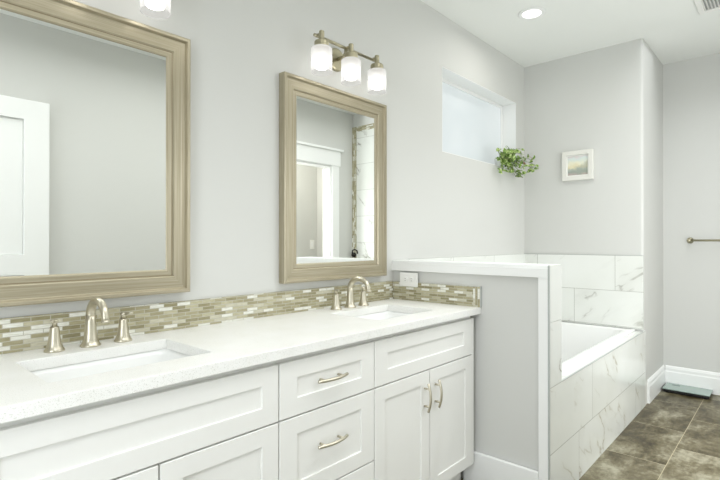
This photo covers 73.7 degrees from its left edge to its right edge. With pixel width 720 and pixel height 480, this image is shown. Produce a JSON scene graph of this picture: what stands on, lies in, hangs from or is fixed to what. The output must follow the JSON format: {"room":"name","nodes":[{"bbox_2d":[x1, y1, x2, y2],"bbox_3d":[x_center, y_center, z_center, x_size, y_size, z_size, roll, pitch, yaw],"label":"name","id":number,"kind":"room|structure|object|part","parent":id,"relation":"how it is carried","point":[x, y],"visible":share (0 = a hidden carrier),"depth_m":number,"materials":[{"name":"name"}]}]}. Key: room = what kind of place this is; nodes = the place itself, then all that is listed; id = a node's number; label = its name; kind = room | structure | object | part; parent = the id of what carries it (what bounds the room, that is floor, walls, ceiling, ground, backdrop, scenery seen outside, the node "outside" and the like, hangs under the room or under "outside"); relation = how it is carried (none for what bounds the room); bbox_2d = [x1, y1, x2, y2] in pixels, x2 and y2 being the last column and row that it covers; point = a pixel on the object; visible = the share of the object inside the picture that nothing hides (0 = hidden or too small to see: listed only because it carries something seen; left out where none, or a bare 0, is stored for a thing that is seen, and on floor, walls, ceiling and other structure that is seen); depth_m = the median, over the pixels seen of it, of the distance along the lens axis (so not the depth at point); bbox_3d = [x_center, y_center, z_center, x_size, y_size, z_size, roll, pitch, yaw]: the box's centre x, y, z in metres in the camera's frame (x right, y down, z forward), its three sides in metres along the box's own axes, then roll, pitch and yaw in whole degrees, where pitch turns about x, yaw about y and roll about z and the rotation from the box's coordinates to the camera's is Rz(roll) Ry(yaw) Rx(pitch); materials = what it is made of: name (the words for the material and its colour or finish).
{"room":"bathroom","nodes":[
{"label":"bathroom","id":0,"kind":"room"},
{"bbox_2d":[0,0,524,318],"bbox_3d":[-0.042,-0.135,2.654,0.170,2.740,5.885,0,0,42],"label":"wall","id":1,"kind":"structure","parent":0,"point":[442,206],"depth_m":2.30,"materials":[{"name":"white paint"}]},
{"bbox_2d":[0,0,190,306],"bbox_3d":[-0.899,-0.282,1.559,0.042,0.954,0.730,0,0,42],"label":"wall mirror","id":2,"kind":"object","parent":1,"relation":"attached to","point":[95,103],"visible":1,"depth_m":1.57,"materials":[{"name":"beige wood"}]},
{"bbox_2d":[140,0,170,18],"bbox_3d":[-0.858,-0.878,1.520,0.160,0.199,0.496,0,0,42],"label":"vanity light","id":3,"kind":"object","parent":1,"relation":"attached to","point":[155,9],"visible":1,"depth_m":1.66,"materials":[{"name":"white glass"}]},
{"bbox_3d":[-0.701,-0.823,1.647,0.064,0.052,0.064,0,0,42],"label":"bulb","id":4,"kind":"part","parent":3,"relation":"part of","materials":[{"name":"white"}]},
{"bbox_2d":[0,281,392,353],"bbox_3d":[-0.521,0.285,2.001,0.010,0.104,2.116,0,0,42],"label":"backsplash","id":5,"kind":"structure","parent":1,"relation":"attached to","point":[23,333],"depth_m":1.81,"materials":[{"name":"tile"}]},
{"bbox_2d":[279,71,386,283],"bbox_3d":[-0.108,-0.279,2.437,0.042,0.954,0.730,0,0,42],"label":"wall mirror","id":6,"kind":"object","parent":1,"relation":"attached to","point":[333,141],"visible":1,"depth_m":2.38,"materials":[{"name":"beige wood"}]},
{"bbox_3d":[-0.112,-0.279,2.441,0.008,0.782,0.558,0,0,42],"label":"glass","id":7,"kind":"part","parent":6,"relation":"part of","materials":[{"name":"white"}]},
{"bbox_2d":[311,30,385,94],"bbox_3d":[-0.067,-0.875,2.396,0.160,0.199,0.496,0,0,42],"label":"vanity light","id":8,"kind":"object","parent":1,"relation":"attached to","point":[325,58],"visible":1,"depth_m":2.34,"materials":[{"name":"white glass"}]},
{"bbox_3d":[-0.177,-0.833,2.227,0.098,0.114,0.098,0,0,42],"label":"lamp shade","id":9,"kind":"part","parent":8,"relation":"part of","materials":[{"name":"white glass"}]},
{"bbox_3d":[-0.044,-0.833,2.375,0.098,0.114,0.098,0,0,42],"label":"lamp shade","id":10,"kind":"part","parent":8,"relation":"part of","materials":[{"name":"white glass"}]},
{"bbox_3d":[0.089,-0.832,2.523,0.098,0.114,0.098,0,0,42],"label":"lamp shade","id":11,"kind":"part","parent":8,"relation":"part of","materials":[{"name":"white glass"}]},
{"bbox_2d":[442,66,515,169],"bbox_3d":[0.875,-0.872,3.675,0.149,0.570,1.148,0,0,42],"label":"window","id":12,"kind":"structure","parent":1,"relation":"in","point":[477,121],"depth_m":3.75,"materials":[{"name":"glass"}]},
{"bbox_3d":[0.835,-0.871,3.712,0.008,0.514,1.092,0,0,42],"label":"pane","id":13,"kind":"part","parent":12,"relation":"part of","materials":[{"name":"grey"}]},
{"bbox_2d":[494,146,538,177],"bbox_3d":[1.227,-0.628,3.894,0.282,0.247,0.536,0,0,42],"label":"potted plant","id":14,"kind":"object","parent":12,"relation":"on","point":[507,156],"visible":0.99,"depth_m":3.86,"materials":[{"name":"green plant"}]},
{"bbox_3d":[1.150,-0.626,3.948,0.096,0.072,0.096,0,0,42],"label":"pot","id":15,"kind":"part","parent":14,"relation":"part of","materials":[{"name":"white ceramic"}]},
{"bbox_2d":[391,260,561,479],"bbox_3d":[0.572,0.676,2.540,0.911,1.117,0.164,0,0,42],"label":"wall","id":16,"kind":"structure","parent":0,"point":[518,327],"depth_m":2.31,"materials":[{"name":"white paint"}]},
{"bbox_2d":[400,272,417,286],"bbox_3d":[0.273,0.223,2.704,0.122,0.078,0.010,0,0,42],"label":"wall outlet","id":17,"kind":"object","parent":16,"relation":"attached to","point":[406,279],"visible":1,"depth_m":2.70,"materials":[{"name":"white plastic"}]},
{"bbox_2d":[393,281,481,306],"bbox_3d":[0.403,0.287,2.603,0.556,0.104,0.014,0,0,42],"label":"side splash","id":18,"kind":"object","parent":16,"relation":"attached to","point":[425,292],"visible":1,"depth_m":2.56,"materials":[{"name":"tile"}]},
{"bbox_3d":[0.678,1.151,2.344,0.389,0.165,0.018,0,0,42],"label":"baseboard","id":19,"kind":"part","parent":16,"relation":"part of","materials":[{"name":"white paint"}]},
{"bbox_2d":[421,0,719,66],"bbox_3d":[1.143,-1.559,1.591,3.360,0.100,5.885,0,0,42],"label":"ceiling","id":20,"kind":"structure","parent":0,"point":[674,30],"depth_m":3.38,"materials":[{"name":"white paint"}]},
{"bbox_2d":[518,7,545,19],"bbox_3d":[1.138,-1.499,3.184,0.172,0.008,0.172,0,0,42],"label":"recessed light","id":21,"kind":"object","parent":20,"relation":"in","point":[530,13],"visible":1,"depth_m":3.18,"materials":[{"name":"white paint"}]},
{"bbox_2d":[694,0,719,14],"bbox_3d":[2.262,-1.498,2.975,0.300,0.012,0.300,0,0,42],"label":"ceiling vent","id":22,"kind":"object","parent":20,"relation":"in","point":[703,6],"visible":1,"depth_m":3.07,"materials":[{"name":"white plastic"}]},
{"bbox_2d":[461,389,719,479],"bbox_3d":[1.202,1.280,1.527,3.200,0.100,5.885,0,0,42],"label":"floor","id":23,"kind":"structure","parent":0,"point":[675,436],"depth_m":2.89,"materials":[{"name":"tile"}]},
{"bbox_2d":[0,361,277,479],"bbox_3d":[-0.696,0.799,1.369,0.571,0.861,0.777,0,0,42],"label":"base cabinet","id":24,"kind":"object","parent":23,"relation":"on","point":[223,426],"visible":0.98,"depth_m":1.22,"materials":[{"name":"white paint"}]},
{"bbox_3d":[-0.646,0.839,1.069,0.020,0.544,0.393,0,0,42],"label":"door","id":25,"kind":"part","parent":24,"relation":"part of","materials":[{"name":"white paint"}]},
{"bbox_3d":[-0.386,0.840,1.358,0.020,0.544,0.374,0,0,42],"label":"door","id":26,"kind":"part","parent":24,"relation":"part of","materials":[{"name":"white paint"}]},
{"bbox_3d":[-0.388,0.840,1.360,0.013,0.434,0.252,0,0,42],"label":"panel","id":27,"kind":"part","parent":24,"relation":"part of","materials":[{"name":"white paint"}]},
{"bbox_2d":[0,299,480,423],"bbox_3d":[-0.311,0.353,1.821,0.562,0.033,2.130,0,0,42],"label":"countertop","id":28,"kind":"structure","parent":24,"relation":"on","point":[213,349],"depth_m":1.50,"materials":[{"name":"white stone"}]},
{"bbox_2d":[44,297,132,352],"bbox_3d":[-0.815,0.256,1.488,0.165,0.158,0.255,0,0,42],"label":"faucet","id":29,"kind":"object","parent":28,"relation":"on","point":[90,338],"visible":1,"depth_m":1.50,"materials":[{"name":"silver metal"}]},
{"bbox_3d":[-0.921,0.298,1.449,0.055,0.074,0.055,0,0,42],"label":"handle","id":30,"kind":"part","parent":29,"relation":"part of","materials":[{"name":"silver metal"}]},
{"bbox_3d":[-0.915,0.248,1.437,0.021,0.025,0.049,0,0,-29],"label":"lever","id":31,"kind":"part","parent":29,"relation":"part of","materials":[{"name":"silver metal"}]},
{"bbox_3d":[-0.816,0.256,1.489,0.163,0.158,0.060,0,0,42],"label":"spout","id":32,"kind":"part","parent":29,"relation":"part of","materials":[{"name":"silver metal"}]},
{"bbox_3d":[-0.787,0.298,1.597,0.055,0.074,0.055,0,0,42],"label":"handle","id":33,"kind":"part","parent":29,"relation":"part of","materials":[{"name":"silver metal"}]},
{"bbox_3d":[-0.774,0.249,1.592,0.049,0.025,0.021,0,0,23],"label":"lever","id":34,"kind":"part","parent":29,"relation":"part of","materials":[{"name":"silver metal"}]},
{"bbox_2d":[30,348,188,382],"bbox_3d":[-0.693,0.433,1.377,0.326,0.130,0.462,0,0,42],"label":"sink","id":35,"kind":"object","parent":28,"relation":"in","point":[55,374],"visible":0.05,"depth_m":1.48,"materials":[{"name":"white ceramic"}]},
{"bbox_2d":[331,276,370,309],"bbox_3d":[-0.010,0.259,2.381,0.165,0.158,0.255,0,0,42],"label":"faucet","id":36,"kind":"object","parent":28,"relation":"on","point":[350,298],"visible":1,"depth_m":2.40,"materials":[{"name":"silver metal"}]},
{"bbox_3d":[-0.116,0.301,2.342,0.055,0.074,0.055,0,0,42],"label":"handle","id":37,"kind":"part","parent":36,"relation":"part of","materials":[{"name":"silver metal"}]},
{"bbox_3d":[-0.011,0.259,2.382,0.163,0.158,0.060,0,0,42],"label":"spout","id":38,"kind":"part","parent":36,"relation":"part of","materials":[{"name":"silver metal"}]},
{"bbox_3d":[0.018,0.302,2.490,0.055,0.074,0.055,0,0,42],"label":"handle","id":39,"kind":"part","parent":36,"relation":"part of","materials":[{"name":"silver metal"}]},
{"bbox_2d":[354,311,409,320],"bbox_3d":[0.112,0.436,2.270,0.326,0.130,0.462,0,0,42],"label":"sink","id":40,"kind":"object","parent":28,"relation":"in","point":[383,315],"visible":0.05,"depth_m":2.47,"materials":[{"name":"white ceramic"}]},
{"bbox_2d":[275,339,373,479],"bbox_3d":[-0.282,0.801,1.828,0.572,0.861,0.457,0,0,42],"label":"base cabinet","id":41,"kind":"object","parent":23,"relation":"on","point":[325,422],"visible":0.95,"depth_m":1.66,"materials":[{"name":"white paint"}]},
{"bbox_3d":[-0.105,0.703,1.670,0.020,0.268,0.453,0,0,42],"label":"drawer","id":42,"kind":"part","parent":41,"relation":"part of","materials":[{"name":"white paint"}]},
{"bbox_3d":[-0.105,0.476,1.671,0.020,0.176,0.453,0,0,42],"label":"drawer","id":43,"kind":"part","parent":41,"relation":"part of","materials":[{"name":"white paint"}]},
{"bbox_3d":[-0.107,0.703,1.671,0.013,0.158,0.311,0,0,42],"label":"panel","id":44,"kind":"part","parent":41,"relation":"part of","materials":[{"name":"white paint"}]},
{"bbox_3d":[-0.107,0.476,1.672,0.013,0.066,0.311,0,0,42],"label":"panel","id":45,"kind":"part","parent":41,"relation":"part of","materials":[{"name":"white paint"}]},
{"bbox_3d":[-0.091,0.688,1.642,0.039,0.010,0.142,0,0,42],"label":"handle","id":46,"kind":"part","parent":41,"relation":"part of","materials":[{"name":"silver metal"}]},
{"bbox_3d":[-0.091,0.471,1.643,0.039,0.010,0.142,0,0,42],"label":"handle","id":47,"kind":"part","parent":41,"relation":"part of","materials":[{"name":"silver metal"}]},
{"bbox_3d":[-0.105,0.978,1.669,0.020,0.270,0.453,0,0,42],"label":"drawer","id":48,"kind":"part","parent":41,"relation":"part of","materials":[{"name":"white paint"}]},
{"bbox_2d":[370,316,473,479],"bbox_3d":[0.129,0.803,2.284,0.571,0.861,0.767,0,0,42],"label":"base cabinet","id":49,"kind":"object","parent":23,"relation":"on","point":[423,389],"visible":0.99,"depth_m":2.08,"materials":[{"name":"white paint"}]},
{"bbox_3d":[0.174,0.842,1.979,0.020,0.544,0.371,0,0,42],"label":"door","id":50,"kind":"part","parent":49,"relation":"part of","materials":[{"name":"white paint"}]},
{"bbox_3d":[0.172,0.842,1.981,0.013,0.434,0.249,0,0,42],"label":"panel","id":51,"kind":"part","parent":49,"relation":"part of","materials":[{"name":"white paint"}]},
{"bbox_3d":[0.297,0.478,2.121,0.013,0.066,0.586,0,0,42],"label":"panel","id":52,"kind":"part","parent":49,"relation":"part of","materials":[{"name":"white paint"}]},
{"bbox_3d":[0.293,0.680,2.069,0.039,0.126,0.011,0,0,42],"label":"handle","id":53,"kind":"part","parent":49,"relation":"part of","materials":[{"name":"silver metal"}]},
{"bbox_3d":[0.350,0.681,2.131,0.039,0.126,0.011,0,0,42],"label":"handle","id":54,"kind":"part","parent":49,"relation":"part of","materials":[{"name":"silver metal"}]},
{"bbox_3d":[0.425,0.843,2.257,0.020,0.544,0.368,0,0,42],"label":"door","id":55,"kind":"part","parent":49,"relation":"part of","materials":[{"name":"white paint"}]},
{"bbox_3d":[0.423,0.843,2.259,0.013,0.434,0.246,0,0,42],"label":"panel","id":56,"kind":"part","parent":49,"relation":"part of","materials":[{"name":"white paint"}]},
{"bbox_2d":[562,321,643,479],"bbox_3d":[1.200,0.950,3.227,0.900,0.573,1.702,0,0,42],"label":"bathtub","id":57,"kind":"object","parent":23,"relation":"on","point":[603,366],"visible":0.33,"depth_m":2.84,"materials":[{"name":"stone"}]},
{"bbox_2d":[562,321,635,371],"bbox_3d":[1.177,0.890,3.241,0.847,0.453,1.691,0,0,42],"label":"basin","id":58,"kind":"object","parent":57,"relation":"in","point":[581,343],"depth_m":3.68,"materials":[{"name":"white ceramic"}]},
{"bbox_2d":[662,382,712,398],"bbox_3d":[2.650,1.221,3.889,0.316,0.036,0.203,0,0,42],"label":"bathroom scale","id":59,"kind":"object","parent":23,"relation":"on","point":[704,393],"visible":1,"depth_m":3.87,"materials":[{"name":"green glass"}]},
{"bbox_2d":[524,38,662,406],"bbox_3d":[2.040,-0.130,4.172,0.910,2.740,0.842,0,0,42],"label":"wall","id":60,"kind":"structure","parent":0,"point":[605,231],"depth_m":3.81,"materials":[{"name":"white paint"}]},
{"bbox_2d":[562,149,593,180],"bbox_3d":[1.750,-0.599,3.862,0.236,0.237,0.032,0,0,42],"label":"picture frame","id":61,"kind":"object","parent":60,"relation":"attached to","point":[579,164],"visible":1,"depth_m":3.85,"materials":[{"name":"white wood"}]},
{"bbox_2d":[568,155,587,175],"bbox_3d":[1.748,-0.599,3.860,0.152,0.153,0.001,0,0,42],"label":"print","id":62,"kind":"object","parent":61,"relation":"attached to","point":[577,165],"depth_m":3.86},
{"bbox_2d":[647,365,664,403],"bbox_3d":[2.391,1.151,3.869,0.016,0.176,0.615,0,0,42],"label":"baseboard","id":63,"kind":"structure","parent":60,"relation":"attached to","point":[655,383],"depth_m":3.81,"materials":[{"name":"white paint"}]},
{"bbox_2d":[663,53,719,372],"bbox_3d":[2.993,-0.131,3.812,0.993,2.740,0.100,0,0,42],"label":"wall","id":64,"kind":"structure","parent":0,"point":[691,87],"depth_m":3.98,"materials":[{"name":"white paint"}]},
{"bbox_2d":[665,365,719,394],"bbox_3d":[2.908,1.151,3.805,0.836,0.176,0.016,0,0,42],"label":"baseboard","id":65,"kind":"structure","parent":64,"relation":"attached to","point":[673,374],"depth_m":3.95,"materials":[{"name":"white paint"}]},
{"bbox_2d":[687,237,719,242],"bbox_3d":[2.930,0.003,3.747,0.650,0.050,0.079,0,0,42],"label":"towel bar","id":66,"kind":"object","parent":64,"relation":"attached to","point":[689,240],"visible":1,"depth_m":3.88,"materials":[{"name":"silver metal"}]}
]}

